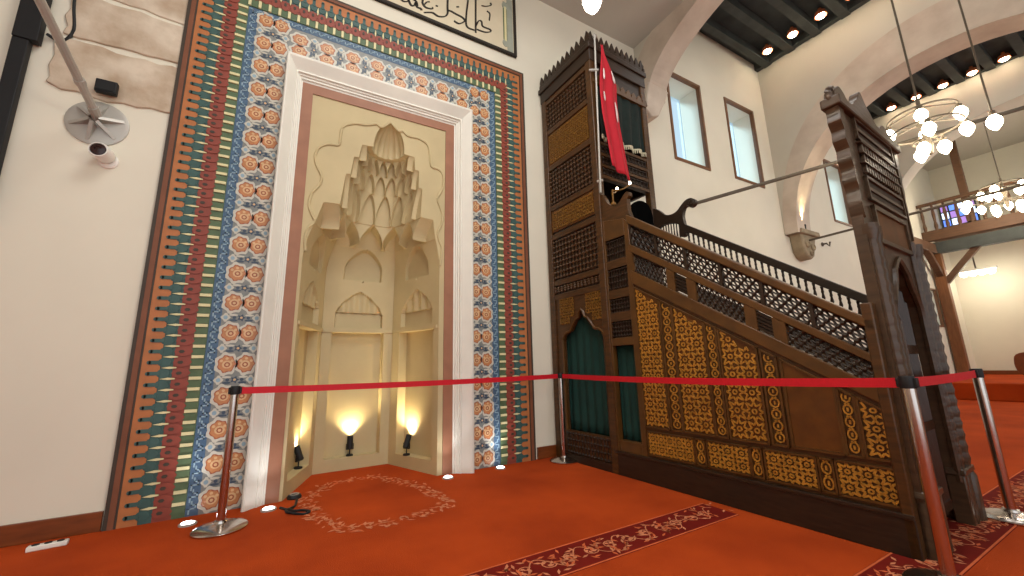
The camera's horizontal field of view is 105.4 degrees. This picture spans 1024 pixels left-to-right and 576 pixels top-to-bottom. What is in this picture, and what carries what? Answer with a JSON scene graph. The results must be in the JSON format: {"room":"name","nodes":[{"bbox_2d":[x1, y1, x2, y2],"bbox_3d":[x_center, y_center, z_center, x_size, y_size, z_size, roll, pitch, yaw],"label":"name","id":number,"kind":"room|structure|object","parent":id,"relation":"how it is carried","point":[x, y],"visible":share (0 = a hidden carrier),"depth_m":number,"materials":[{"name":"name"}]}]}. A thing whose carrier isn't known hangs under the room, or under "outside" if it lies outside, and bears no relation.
{"room":"mosque","nodes":[
{"label":"mosque","id":0,"kind":"room"},
{"bbox_2d":[0,0,976,529],"bbox_3d":[6.955,-1.786,9.450,31.000,9.000,0.500,5,-13,-29],"label":"wall","id":1,"kind":"structure","parent":0,"point":[75,230],"depth_m":3.10,"materials":[{"name":"white paint"}]},
{"bbox_2d":[0,0,52,176],"bbox_3d":[-3.743,-1.858,3.003,0.135,2.850,0.090,5,-13,-29],"label":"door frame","id":2,"kind":"structure","parent":1,"relation":"attached to","point":[29,27],"depth_m":2.94,"materials":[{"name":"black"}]},
{"bbox_2d":[0,511,103,547],"bbox_3d":[-4.623,1.509,1.824,3.920,0.130,0.025,5,-13,-29],"label":"baseboard","id":3,"kind":"structure","parent":1,"relation":"attached to","point":[72,525],"depth_m":2.64,"materials":[{"name":"brown wood"}]},
{"bbox_2d":[46,0,75,40],"bbox_3d":[-3.640,-2.407,3.213,0.147,0.898,0.035,7,-14,-35],"label":"cable","id":4,"kind":"object","parent":1,"relation":"attached to","point":[73,30],"visible":0.76,"depth_m":3.19,"materials":[{"name":"plastic"}]},
{"bbox_2d":[34,0,129,145],"bbox_3d":[-2.605,-1.924,1.896,0.380,1.015,3.116,5,-13,-29],"label":"rod","id":5,"kind":"object","parent":1,"relation":"attached to","point":[90,121],"visible":0.98,"depth_m":3.08,"materials":[{"name":"metal"}]},
{"bbox_2d":[88,142,118,168],"bbox_3d":[-3.227,-1.049,3.081,0.141,0.149,0.169,5,-13,-29],"label":"security camera","id":6,"kind":"object","parent":1,"relation":"attached to","point":[106,158],"visible":1,"depth_m":3.04,"materials":[{"name":"white plastic"}]},
{"bbox_2d":[94,78,118,96],"bbox_3d":[-3.309,-1.627,3.193,0.130,0.110,0.106,5,-13,-29],"label":"floodlight","id":7,"kind":"object","parent":1,"relation":"attached to","point":[101,86],"visible":1,"depth_m":3.15,"materials":[{"name":"black plastic"}]},
{"bbox_2d":[46,0,187,113],"bbox_3d":[-3.305,-2.506,3.445,0.883,2.011,0.038,5,-13,-29],"label":"stonework","id":8,"kind":"object","parent":1,"relation":"attached to","point":[143,83],"depth_m":3.33,"materials":[{"name":"stone"}]},
{"bbox_2d":[374,0,516,58],"bbox_3d":[-1.441,-3.868,4.772,3.420,1.010,0.045,5,-13,-29],"label":"calligraphy panel","id":9,"kind":"object","parent":1,"relation":"attached to","point":[491,24],"visible":1,"depth_m":5.24,"materials":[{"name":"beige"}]},
{"bbox_2d":[537,445,556,458],"bbox_3d":[8.324,2.613,8.993,18.400,0.130,0.025,5,-13,-29],"label":"baseboard","id":10,"kind":"structure","parent":1,"relation":"attached to","point":[549,451],"depth_m":4.60,"materials":[{"name":"brown wood"}]},
{"bbox_2d":[667,72,710,170],"bbox_3d":[3.213,-3.125,7.554,1.010,1.840,0.470,5,-13,-29],"label":"window","id":11,"kind":"structure","parent":1,"relation":"in","point":[674,104],"depth_m":7.65,"materials":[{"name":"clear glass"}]},
{"bbox_2d":[723,97,764,188],"bbox_3d":[4.813,-3.028,8.448,1.060,1.840,0.470,5,-13,-29],"label":"window","id":12,"kind":"structure","parent":1,"relation":"in","point":[726,100],"depth_m":8.46,"materials":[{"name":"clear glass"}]},
{"bbox_2d":[787,228,819,260],"bbox_3d":[6.356,-0.911,8.454,0.828,0.634,0.300,5,-13,-29],"label":"stone corbel","id":13,"kind":"object","parent":1,"relation":"attached to","point":[803,249],"visible":0.98,"depth_m":8.34,"materials":[{"name":"beige stone"}]},
{"bbox_2d":[809,183,1023,240],"bbox_3d":[7.454,-1.438,6.529,0.048,0.088,4.350,5,-13,-29],"label":"rod","id":14,"kind":"object","parent":13,"relation":"attached to","point":[1019,185],"visible":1,"depth_m":6.58,"materials":[{"name":"grey metal"}]},
{"bbox_2d":[823,159,852,226],"bbox_3d":[8.402,-2.438,10.375,1.010,1.720,0.470,5,-13,-29],"label":"window","id":15,"kind":"structure","parent":1,"relation":"in","point":[825,161],"depth_m":10.28,"materials":[{"name":"clear glass"}]},
{"bbox_2d":[930,288,944,326],"bbox_3d":[13.274,0.653,12.505,0.710,1.230,0.470,5,-13,-29],"label":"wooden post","id":16,"kind":"structure","parent":1,"relation":"in","point":[931,289],"depth_m":12.47,"materials":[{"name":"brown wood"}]},
{"bbox_2d":[0,399,1023,575],"bbox_3d":[7.443,1.748,3.885,27.000,0.124,10.000,5,-13,-29],"label":"floor","id":17,"kind":"structure","parent":0,"point":[538,517],"depth_m":2.50,"materials":[{"name":"carpet"}]},
{"bbox_2d":[25,538,69,552],"bbox_3d":[-2.986,1.654,2.510,0.180,0.034,0.050,6,-14,-34],"label":"power strip","id":18,"kind":"object","parent":17,"relation":"on","point":[61,542],"visible":1,"depth_m":2.50,"materials":[{"name":"white plastic"}]},
{"bbox_2d":[178,520,196,527],"bbox_3d":[-2.357,1.710,2.834,0.110,0.021,0.110,5,-13,-29],"label":"recessed light","id":19,"kind":"object","parent":17,"relation":"in","point":[189,523],"visible":1,"depth_m":2.81,"materials":[{"name":"metal"}]},
{"bbox_2d":[190,386,247,539],"bbox_3d":[-2.059,1.214,2.829,0.332,0.977,0.332,6,-13,-32],"label":"barrier post","id":20,"kind":"object","parent":17,"relation":"on","point":[222,526],"visible":1,"depth_m":2.77,"materials":[{"name":"metal"}]},
{"bbox_2d":[241,374,557,393],"bbox_3d":[-0.749,0.910,3.759,3.074,0.062,0.002,6,-13,-32],"label":"belt","id":21,"kind":"object","parent":20,"relation":"attached to","point":[298,388],"visible":1,"depth_m":3.50,"materials":[{"name":"red fabric"}]},
{"bbox_2d":[260,506,276,512],"bbox_3d":[-1.931,1.750,3.093,0.110,0.021,0.110,5,-13,-29],"label":"recessed light","id":22,"kind":"object","parent":17,"relation":"in","point":[269,508],"visible":1,"depth_m":3.07,"materials":[{"name":"metal"}]},
{"bbox_2d":[287,492,301,499],"bbox_3d":[-1.881,1.796,3.369,0.116,0.036,0.116,5,-13,-29],"label":"cable box","id":23,"kind":"object","parent":17,"relation":"on","point":[292,496],"visible":0.99,"depth_m":3.34,"materials":[{"name":"black plastic"}]},
{"bbox_2d":[279,498,310,514],"bbox_3d":[-1.743,1.748,3.107,0.170,0.025,0.443,8,-15,-40],"label":"power cable","id":24,"kind":"object","parent":17,"relation":"on","point":[290,510],"visible":1,"depth_m":3.04,"materials":[{"name":"black plastic"}]},
{"bbox_2d":[101,0,535,531],"bbox_3d":[-1.570,-0.578,4.478,3.640,5.112,1.040,5,-13,-29],"label":"mihrab","id":25,"kind":"object","parent":17,"relation":"on","point":[324,217],"visible":0.98,"depth_m":4.08,"materials":[{"name":"tile"}]},
{"bbox_2d":[294,445,303,469],"bbox_3d":[-2.124,1.676,3.872,0.114,0.219,0.080,-3,-11,9],"label":"light","id":26,"kind":"object","parent":25,"relation":"on","point":[297,450],"visible":0.98,"depth_m":3.85,"materials":[{"name":"black plastic"}]},
{"bbox_2d":[346,435,353,456],"bbox_3d":[-1.823,1.771,4.386,0.076,0.218,0.075,-6,-12,21],"label":"light","id":27,"kind":"object","parent":25,"relation":"on","point":[350,445],"visible":1,"depth_m":4.37,"materials":[{"name":"black plastic"}]},
{"bbox_2d":[282,124,438,500],"bbox_3d":[-1.626,0.071,4.380,1.479,3.800,0.917,5,-13,-29],"label":"niche","id":28,"kind":"object","parent":25,"relation":"attached to","point":[363,296],"depth_m":4.46,"materials":[{"name":"stone"}]},
{"bbox_2d":[403,434,411,455],"bbox_3d":[-1.170,1.748,4.355,0.080,0.219,0.114,-6,-12,22],"label":"light","id":29,"kind":"object","parent":25,"relation":"on","point":[406,444],"visible":1,"depth_m":4.33,"materials":[{"name":"black plastic"}]},
{"bbox_2d":[442,475,453,479],"bbox_3d":[-0.633,1.870,3.857,0.110,0.021,0.110,5,-13,-29],"label":"recessed light","id":30,"kind":"object","parent":17,"relation":"in","point":[447,477],"visible":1,"depth_m":3.83,"materials":[{"name":"metal"}]},
{"bbox_2d":[495,466,505,469],"bbox_3d":[-0.124,1.920,4.172,0.110,0.021,0.110,5,-13,-29],"label":"recessed light","id":31,"kind":"object","parent":17,"relation":"in","point":[497,467],"visible":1,"depth_m":4.14,"materials":[{"name":"metal"}]},
{"bbox_2d":[550,373,576,464],"bbox_3d":[0.583,1.483,4.516,0.332,0.977,0.332,6,-13,-32],"label":"barrier post","id":32,"kind":"object","parent":17,"relation":"on","point":[564,459],"visible":0.92,"depth_m":4.46,"materials":[{"name":"metal"}]},
{"bbox_2d":[562,374,898,387],"bbox_3d":[1.305,0.774,3.305,0.002,0.070,2.958,5,-13,-29],"label":"belt","id":33,"kind":"object","parent":32,"relation":"attached to","point":[795,382],"visible":1,"depth_m":2.64,"materials":[{"name":"red fabric"}]},
{"bbox_2d":[538,31,987,561],"bbox_3d":[1.799,-0.798,4.145,1.255,5.250,3.214,6,-13,-32],"label":"minbar","id":34,"kind":"object","parent":17,"relation":"on","point":[840,462],"visible":0.95,"depth_m":2.94,"materials":[{"name":"brown wood"}]},
{"bbox_2d":[567,315,609,435],"bbox_3d":[0.884,0.908,4.435,0.026,1.460,0.753,6,-13,-32],"label":"curtain","id":35,"kind":"object","parent":34,"relation":"hanging from","point":[585,347],"visible":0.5,"depth_m":4.45,"materials":[{"name":"teal fabric"}]},
{"bbox_2d":[589,33,602,192],"bbox_3d":[1.005,-2.110,4.609,0.134,2.140,0.081,5,-13,-29],"label":"flag pole","id":36,"kind":"object","parent":34,"relation":"attached to","point":[594,36],"visible":1,"depth_m":4.58,"materials":[{"name":"metal"}]},
{"bbox_2d":[600,44,629,180],"bbox_3d":[1.206,-2.137,4.650,0.391,1.760,0.087,5,-13,-29],"label":"flag","id":37,"kind":"object","parent":36,"relation":"hanging from","point":[608,89],"visible":1,"depth_m":4.61,"materials":[{"name":"red fabric"}]},
{"bbox_2d":[611,181,630,205],"bbox_3d":[1.203,-1.057,4.391,0.284,0.322,0.150,6,-13,-32],"label":"lamp","id":38,"kind":"object","parent":34,"relation":"attached to","point":[613,203],"visible":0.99,"depth_m":4.32,"materials":[{"name":"gold metal"}]},
{"bbox_2d":[597,85,645,156],"bbox_3d":[1.380,-2.111,4.894,0.819,0.785,0.070,6,-13,-32],"label":"curtain","id":39,"kind":"object","parent":34,"relation":"hanging from","point":[629,113],"visible":0.66,"depth_m":4.96,"materials":[{"name":"green fabric"}]},
{"bbox_2d":[617,345,641,441],"bbox_3d":[1.197,1.038,3.897,0.022,0.980,0.300,6,-13,-32],"label":"curtain","id":40,"kind":"object","parent":34,"relation":"hanging from","point":[630,417],"visible":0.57,"depth_m":3.92,"materials":[{"name":"teal fabric"}]},
{"bbox_2d":[631,201,670,277],"bbox_3d":[1.537,-0.423,4.508,0.400,1.227,0.400,6,-13,-32],"label":"chair","id":41,"kind":"object","parent":34,"relation":"on","point":[641,210],"visible":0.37,"depth_m":4.53,"materials":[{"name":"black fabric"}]},
{"bbox_2d":[895,376,962,575],"bbox_3d":[2.049,0.934,1.922,0.332,0.977,0.332,4,-12,-25],"label":"barrier post","id":42,"kind":"object","parent":17,"relation":"on","point":[908,384],"visible":1,"depth_m":1.91,"materials":[{"name":"metal"}]},
{"bbox_2d":[952,374,1023,401],"bbox_3d":[15.378,2.071,7.825,6.100,0.400,9.098,5,-13,-29],"label":"platform","id":43,"kind":"object","parent":17,"relation":"on","point":[1000,387],"depth_m":9.28,"materials":[{"name":"carpet"}]},
{"bbox_2d":[913,140,1023,372],"bbox_3d":[15.373,-1.776,8.633,5.900,7.460,9.090,5,-13,-29],"label":"wooden gallery","id":44,"kind":"object","parent":43,"relation":"on","point":[973,235],"visible":0.76,"depth_m":12.22,"materials":[{"name":"brown wood"}]},
{"bbox_2d":[959,257,997,276],"bbox_3d":[15.289,-1.048,12.917,0.200,1.300,0.850,5,-13,-29],"label":"panel light","id":45,"kind":"object","parent":44,"relation":"hanging from","point":[990,269],"visible":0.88,"depth_m":12.76,"materials":[{"name":"white plastic"}]},
{"bbox_2d":[969,369,1023,526],"bbox_3d":[3.317,1.054,2.686,0.332,0.977,0.332,5,-13,-29],"label":"barrier post","id":46,"kind":"object","parent":17,"relation":"on","point":[1008,514],"visible":0.84,"depth_m":2.65,"materials":[{"name":"metal"}]},
{"bbox_2d":[915,370,976,386],"bbox_3d":[2.672,0.552,2.392,1.414,0.056,0.002,5,-13,-31],"label":"belt","id":47,"kind":"object","parent":46,"relation":"attached to","point":[947,378],"visible":0.91,"depth_m":2.36,"materials":[{"name":"red fabric"}]},
{"bbox_2d":[1014,352,1023,374],"bbox_3d":[6.488,1.302,4.643,0.400,1.100,0.460,5,-13,-29],"label":"lectern","id":48,"kind":"object","parent":17,"relation":"on","point":[1018,358],"visible":1,"depth_m":4.81,"materials":[{"name":"brown wood"}]},
{"bbox_2d":[539,0,683,48],"bbox_3d":[0.051,-5.547,0.678,9.920,0.200,9.100,5,-13,-29],"label":"ceiling","id":49,"kind":"structure","parent":0,"point":[628,22],"depth_m":6.26,"materials":[{"name":"paint"}]},
{"bbox_2d":[582,0,601,14],"bbox_3d":[0.279,-3.301,2.054,1.275,3.450,1.272,5,-13,-29],"label":"chandelier","id":50,"kind":"object","parent":49,"relation":"hanging from","point":[591,6],"visible":1,"depth_m":2.30,"materials":[{"name":"glass"}]},
{"bbox_2d":[633,0,723,122],"bbox_3d":[4.537,-2.571,2.612,0.607,8.000,9.100,5,-13,-29],"label":"arch","id":51,"kind":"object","parent":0,"point":[659,52],"depth_m":6.39,"materials":[{"name":"grey paint"}]},
{"bbox_2d":[699,0,870,71],"bbox_3d":[6.340,-6.156,4.403,3.800,0.360,9.100,5,-13,-29],"label":"ceiling","id":52,"kind":"structure","parent":0,"point":[743,27],"depth_m":7.94,"materials":[{"name":"black wood"}]},
{"bbox_2d":[762,44,772,54],"bbox_3d":[5.594,-5.237,8.549,0.200,0.215,0.200,5,-13,-29],"label":"light","id":53,"kind":"object","parent":52,"relation":"attached to","point":[767,49],"visible":1,"depth_m":8.50,"materials":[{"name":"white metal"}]},
{"bbox_2d":[787,27,798,38],"bbox_3d":[5.838,-5.328,8.122,0.200,0.215,0.200,5,-13,-29],"label":"light","id":54,"kind":"object","parent":52,"relation":"attached to","point":[792,32],"visible":1,"depth_m":8.08,"materials":[{"name":"beige glass"}]},
{"bbox_2d":[814,7,826,19],"bbox_3d":[6.082,-5.418,7.695,0.200,0.215,0.200,5,-13,-29],"label":"light","id":55,"kind":"object","parent":52,"relation":"attached to","point":[820,14],"visible":1,"depth_m":7.65,"materials":[{"name":"beige glass"}]},
{"bbox_2d":[885,0,974,162],"bbox_3d":[5.612,-3.781,5.662,0.747,4.134,0.746,-1,-11,-2],"label":"chandelier","id":56,"kind":"object","parent":52,"relation":"hanging from","point":[927,128],"visible":0.92,"depth_m":5.20,"materials":[{"name":"metal"}]},
{"bbox_2d":[957,0,1003,129],"bbox_3d":[5.896,-3.853,5.160,0.140,3.920,0.136,5,-13,-29],"label":"pendant bulb","id":57,"kind":"object","parent":52,"relation":"hanging from","point":[994,121],"visible":1,"depth_m":4.85,"materials":[{"name":"glass"}]},
{"bbox_2d":[757,0,1023,235],"bbox_3d":[8.316,-2.249,4.704,0.550,8.000,9.100,5,-13,-29],"label":"arch","id":58,"kind":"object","parent":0,"point":[862,52],"depth_m":7.62,"materials":[{"name":"grey paint"}]},
{"bbox_2d":[697,106,1023,204],"bbox_3d":[6.084,-2.259,6.079,6.396,1.237,0.061,-5,-12,16],"label":"rod","id":59,"kind":"object","parent":58,"relation":"attached to","point":[1021,108],"visible":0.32,"depth_m":6.37,"materials":[{"name":"grey metal"}]},
{"bbox_2d":[867,30,1023,119],"bbox_3d":[10.362,-5.813,6.630,4.380,0.360,9.100,5,-13,-29],"label":"ceiling","id":60,"kind":"structure","parent":0,"point":[952,68],"depth_m":9.38,"materials":[{"name":"black wood"}]},
{"bbox_2d":[886,102,895,110],"bbox_3d":[10.308,-4.945,10.608,0.200,0.215,0.200,5,-13,-29],"label":"light","id":61,"kind":"object","parent":60,"relation":"attached to","point":[891,106],"visible":1,"depth_m":10.56,"materials":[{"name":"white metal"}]},
{"bbox_2d":[911,92,921,99],"bbox_3d":[10.548,-5.033,10.190,0.200,0.215,0.200,5,-13,-29],"label":"light","id":62,"kind":"object","parent":60,"relation":"attached to","point":[919,95],"visible":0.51,"depth_m":10.16,"materials":[{"name":"beige"}]},
{"bbox_2d":[937,79,948,88],"bbox_3d":[10.787,-5.122,9.772,0.200,0.215,0.200,5,-13,-29],"label":"light","id":63,"kind":"object","parent":60,"relation":"attached to","point":[943,83],"visible":1,"depth_m":9.73,"materials":[{"name":"beige"}]},
{"bbox_2d":[966,66,977,75],"bbox_3d":[11.026,-5.211,9.353,0.200,0.215,0.200,5,-13,-29],"label":"light","id":64,"kind":"object","parent":60,"relation":"attached to","point":[972,70],"visible":0.98,"depth_m":9.32,"materials":[{"name":"beige glass"}]},
{"bbox_2d":[998,52,1010,61],"bbox_3d":[11.265,-5.300,8.935,0.200,0.215,0.200,5,-13,-29],"label":"light","id":65,"kind":"object","parent":60,"relation":"attached to","point":[1004,56],"visible":1,"depth_m":8.89,"materials":[{"name":"beige glass"}]},
{"bbox_2d":[873,56,1023,191],"bbox_3d":[12.582,-1.885,7.066,0.530,8.000,9.100,5,-13,-29],"label":"wall","id":66,"kind":"structure","parent":0,"point":[1004,84],"depth_m":9.62,"materials":[{"name":"grey paint"}]},
{"bbox_2d":[922,104,1023,170],"bbox_3d":[15.367,-5.494,9.424,6.100,0.140,9.100,5,-13,-29],"label":"ceiling","id":67,"kind":"structure","parent":0,"point":[1011,132],"depth_m":12.64,"materials":[{"name":"grey paint"}]},
{"bbox_2d":[961,122,1023,216],"bbox_3d":[13.277,-3.493,10.736,1.643,3.055,1.636,5,-13,-29],"label":"chandelier","id":68,"kind":"object","parent":67,"relation":"hanging from","point":[995,209],"visible":0.84,"depth_m":10.51,"materials":[{"name":"glass"}]},
{"bbox_2d":[928,141,1023,369],"bbox_3d":[18.035,-1.421,10.085,0.200,8.000,9.100,5,-13,-29],"label":"wall","id":69,"kind":"structure","parent":0,"point":[992,305],"depth_m":13.11,"materials":[{"name":"white paint"}]},
{"bbox_2d":[938,200,980,227],"bbox_3d":[15.896,-2.666,13.882,0.050,0.880,0.900,5,-13,-29],"label":"window","id":70,"kind":"structure","parent":69,"relation":"in","point":[952,217],"depth_m":13.97,"materials":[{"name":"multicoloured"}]},
{"bbox_2d":[983,370,1021,374],"bbox_3d":[18.019,2.037,9.343,0.030,0.130,9.100,5,-13,-29],"label":"baseboard","id":71,"kind":"structure","parent":69,"relation":"attached to","point":[1012,372],"depth_m":12.76,"materials":[{"name":"brown wood"}]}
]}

